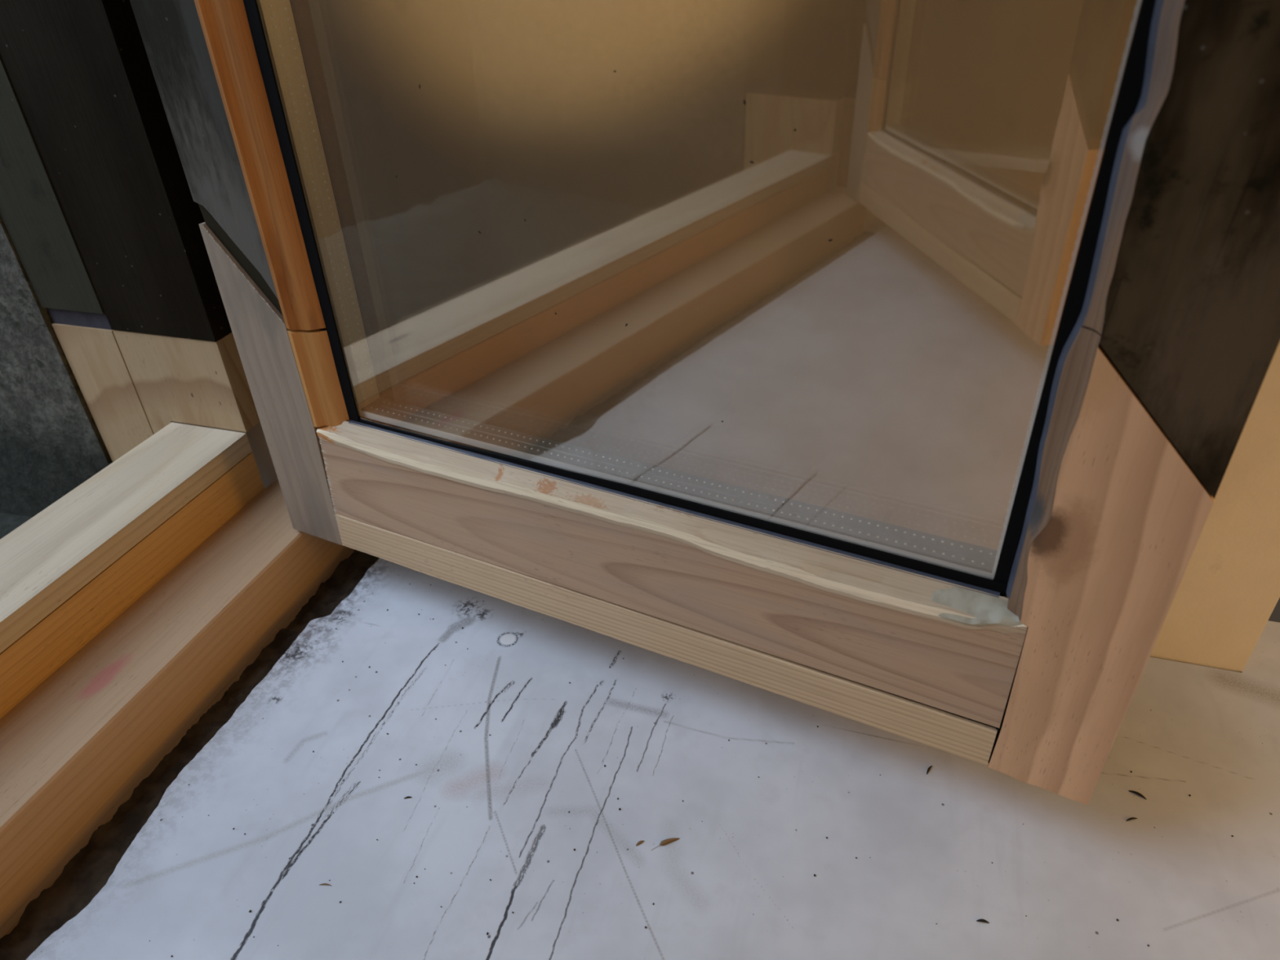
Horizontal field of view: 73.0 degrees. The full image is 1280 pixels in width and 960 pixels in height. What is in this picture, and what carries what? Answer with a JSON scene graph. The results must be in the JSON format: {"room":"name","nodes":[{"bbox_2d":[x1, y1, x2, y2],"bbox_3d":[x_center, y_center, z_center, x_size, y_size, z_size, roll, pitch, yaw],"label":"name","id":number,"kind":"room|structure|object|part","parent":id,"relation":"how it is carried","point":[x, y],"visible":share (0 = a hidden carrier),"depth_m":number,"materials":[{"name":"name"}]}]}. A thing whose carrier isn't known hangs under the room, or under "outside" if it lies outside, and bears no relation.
{"room":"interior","nodes":[
{"label":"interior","id":0,"kind":"room"},
{"bbox_2d":[0,513,31,539],"bbox_3d":[-1.096,0.605,0.734,0.890,0.556,1.328,8,35,15],"label":"ledge","id":1,"kind":"object","parent":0,"point":[9,522],"visible":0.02,"depth_m":1.05,"materials":[{"name":"concrete"}]},
{"bbox_2d":[0,215,112,517],"bbox_3d":[-0.786,-1.115,1.169,0.785,2.900,1.406,8,35,15],"label":"wall","id":2,"kind":"structure","parent":0,"point":[51,442],"depth_m":0.94,"materials":[{"name":"stone"}]},
{"bbox_2d":[205,0,1279,672],"bbox_3d":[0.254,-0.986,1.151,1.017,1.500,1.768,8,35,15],"label":"window pane","id":3,"kind":"structure","parent":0,"point":[889,369],"depth_m":0.65,"materials":[{"name":"clear glass"}]},
{"bbox_2d":[0,0,1279,938],"bbox_3d":[-0.330,-0.131,-0.056,0.988,1.530,1.532,8,35,15],"label":"window","id":4,"kind":"structure","parent":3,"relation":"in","point":[131,603],"depth_m":0.64,"materials":[{"name":"brown wood"}]},
{"bbox_3d":[-0.632,0.392,0.416,0.093,0.156,1.332,8,35,15],"label":"rail","id":5,"kind":"part","parent":4,"relation":"part of","materials":[{"name":"beige wood"}]},
{"bbox_3d":[-0.020,0.023,0.638,0.572,0.024,0.013,14,37,23],"label":"cove moulding","id":6,"kind":"part","parent":4,"relation":"part of","materials":[{"name":"brown wood"}]},
{"bbox_3d":[-0.009,0.043,0.682,0.581,0.090,0.066,14,37,23],"label":"rail","id":7,"kind":"part","parent":4,"relation":"part of","materials":[{"name":"brown wood"}]},
{"bbox_3d":[-0.029,-0.441,0.355,0.709,1.345,0.068,14,37,23],"label":"window sash","id":8,"kind":"part","parent":4,"relation":"part of","materials":[{"name":"beige wood"}]},
{"bbox_3d":[0.224,0.002,0.478,0.014,0.186,0.020,14,37,23],"label":"moulding","id":9,"kind":"part","parent":4,"relation":"part of","materials":[{"name":"grey wood"}]},
{"bbox_3d":[0.205,-0.471,0.160,0.012,0.952,0.020,14,37,23],"label":"moulding","id":10,"kind":"part","parent":4,"relation":"part of","materials":[{"name":"grey wood"}]},
{"bbox_2d":[1268,597,1279,622],"bbox_3d":[1.340,1.454,0.506,3.700,0.049,4.800,8,35,15],"label":"floor","id":11,"kind":"structure","parent":0,"point":[1275,615],"depth_m":2.12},
{"bbox_3d":[-0.054,0.854,0.609,0.817,0.918,4.800,8,35,15],"label":"wall","id":12,"kind":"structure","parent":0,"visible":0},
{"bbox_2d":[0,549,379,959],"bbox_3d":[-0.470,0.444,0.404,0.075,0.019,1.350,8,35,15],"label":"gap","id":13,"kind":"object","parent":12,"relation":"on","point":[83,877],"visible":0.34,"depth_m":0.68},
{"bbox_2d":[26,557,1279,959],"bbox_3d":[-0.042,0.504,0.274,0.895,0.030,1.550,8,35,15],"label":"window sill","id":14,"kind":"structure","parent":12,"relation":"on","point":[740,883],"depth_m":0.62,"materials":[{"name":"white paint"}]},
{"bbox_2d":[652,837,679,849],"bbox_3d":[0.017,0.256,0.611,0.022,0.002,0.003,-15,36,-18],"label":"husk","id":15,"kind":"object","parent":14,"relation":"on","point":[666,841],"visible":1,"depth_m":0.61,"materials":[{"name":"brown"}]},
{"bbox_2d":[149,574,1262,956],"bbox_3d":[0.059,0.248,0.621,0.778,0.001,0.412,8,35,15],"label":"sawdust grit","id":16,"kind":"object","parent":14,"relation":"on","point":[1189,795],"visible":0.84,"depth_m":0.63,"materials":[{"name":"black"}]},
{"bbox_2d":[976,919,989,923],"bbox_3d":[0.221,0.284,0.558,0.008,0.002,0.002,5,35,10],"label":"insect","id":17,"kind":"object","parent":14,"relation":"on","point":[978,920],"visible":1,"depth_m":0.56,"materials":[{"name":"black"}]},
{"bbox_2d":[1125,817,1137,821],"bbox_3d":[0.349,0.240,0.615,0.009,0.001,0.002,-8,34,-9],"label":"wood splinter","id":18,"kind":"object","parent":14,"relation":"on","point":[1131,818],"visible":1,"depth_m":0.61,"materials":[{"name":"black wood"}]},
{"bbox_2d":[1128,790,1146,799],"bbox_3d":[0.363,0.229,0.631,0.012,0.002,0.002,24,42,33],"label":"insect","id":19,"kind":"object","parent":14,"relation":"on","point":[1131,791],"visible":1,"depth_m":0.63,"materials":[{"name":"black"}]}
]}

